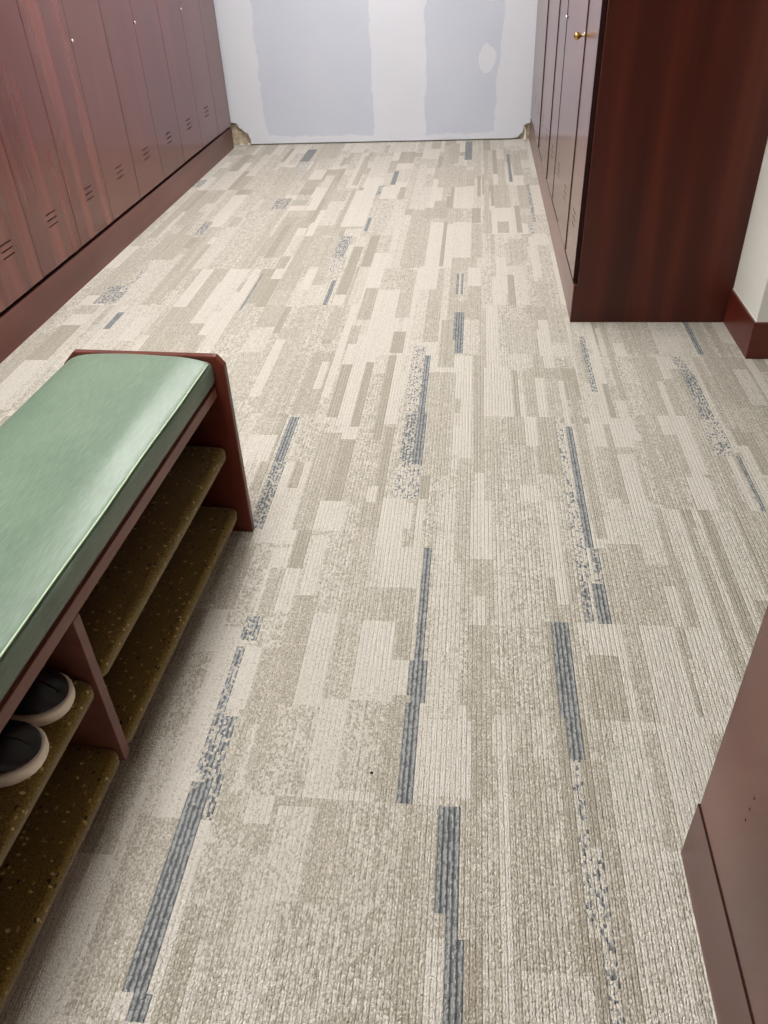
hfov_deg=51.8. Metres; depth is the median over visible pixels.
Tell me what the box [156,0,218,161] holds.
locker
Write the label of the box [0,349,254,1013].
bench
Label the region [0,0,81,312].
locker
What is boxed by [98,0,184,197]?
locker
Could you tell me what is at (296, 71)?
wall
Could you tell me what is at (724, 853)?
locker
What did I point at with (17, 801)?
shelf
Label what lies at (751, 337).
baseboard
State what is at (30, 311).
plinth
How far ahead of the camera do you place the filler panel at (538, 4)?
5.71 m
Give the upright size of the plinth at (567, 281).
0.155 m
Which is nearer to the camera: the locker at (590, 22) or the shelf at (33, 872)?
the shelf at (33, 872)
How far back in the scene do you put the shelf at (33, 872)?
1.41 m
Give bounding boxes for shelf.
[0,680,93,866]
[0,744,119,1013]
[78,446,225,676]
[103,506,236,742]
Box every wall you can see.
[213,0,537,144]
[734,139,767,320]
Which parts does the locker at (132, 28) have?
door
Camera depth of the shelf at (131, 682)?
1.87 m
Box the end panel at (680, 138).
[570,0,767,321]
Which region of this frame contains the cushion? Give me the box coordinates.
[0,353,213,701]
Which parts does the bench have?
seat rail, panel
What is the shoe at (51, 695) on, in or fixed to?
on the bench
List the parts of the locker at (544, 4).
door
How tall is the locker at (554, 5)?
1.835 m
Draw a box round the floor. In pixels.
[0,138,767,1023]
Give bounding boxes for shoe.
[0,719,48,787]
[10,666,74,726]
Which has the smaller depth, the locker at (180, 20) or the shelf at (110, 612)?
the shelf at (110, 612)
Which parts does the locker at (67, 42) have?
door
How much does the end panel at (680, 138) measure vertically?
2.000 m
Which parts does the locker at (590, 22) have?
door, knob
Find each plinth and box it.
[0,127,233,363]
[529,118,577,318]
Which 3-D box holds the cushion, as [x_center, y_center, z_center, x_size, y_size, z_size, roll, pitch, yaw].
[-0.728,0.117,1.346,0.392,0.084,1.616,3,37,8]
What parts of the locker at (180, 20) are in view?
door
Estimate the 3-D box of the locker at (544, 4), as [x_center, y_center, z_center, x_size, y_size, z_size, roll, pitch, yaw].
[1.296,-3.355,4.939,0.640,1.835,0.813,1,37,6]
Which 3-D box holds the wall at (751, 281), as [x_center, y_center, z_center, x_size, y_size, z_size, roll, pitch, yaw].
[2.587,-2.760,3.682,2.144,2.600,3.879,1,37,6]
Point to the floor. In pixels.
(503, 563)
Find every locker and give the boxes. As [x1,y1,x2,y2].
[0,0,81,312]
[16,0,140,245]
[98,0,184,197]
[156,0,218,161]
[532,0,548,147]
[539,0,560,178]
[547,0,576,218]
[558,0,607,278]
[681,606,767,1023]
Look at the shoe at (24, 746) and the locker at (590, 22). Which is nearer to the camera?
the shoe at (24, 746)
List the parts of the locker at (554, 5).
door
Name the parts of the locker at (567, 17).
door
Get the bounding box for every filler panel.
[198,0,230,134]
[530,0,539,119]
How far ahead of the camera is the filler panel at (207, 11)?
5.81 m
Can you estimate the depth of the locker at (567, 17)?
3.92 m
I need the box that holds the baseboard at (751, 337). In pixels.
[723,289,767,358]
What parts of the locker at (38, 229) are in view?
door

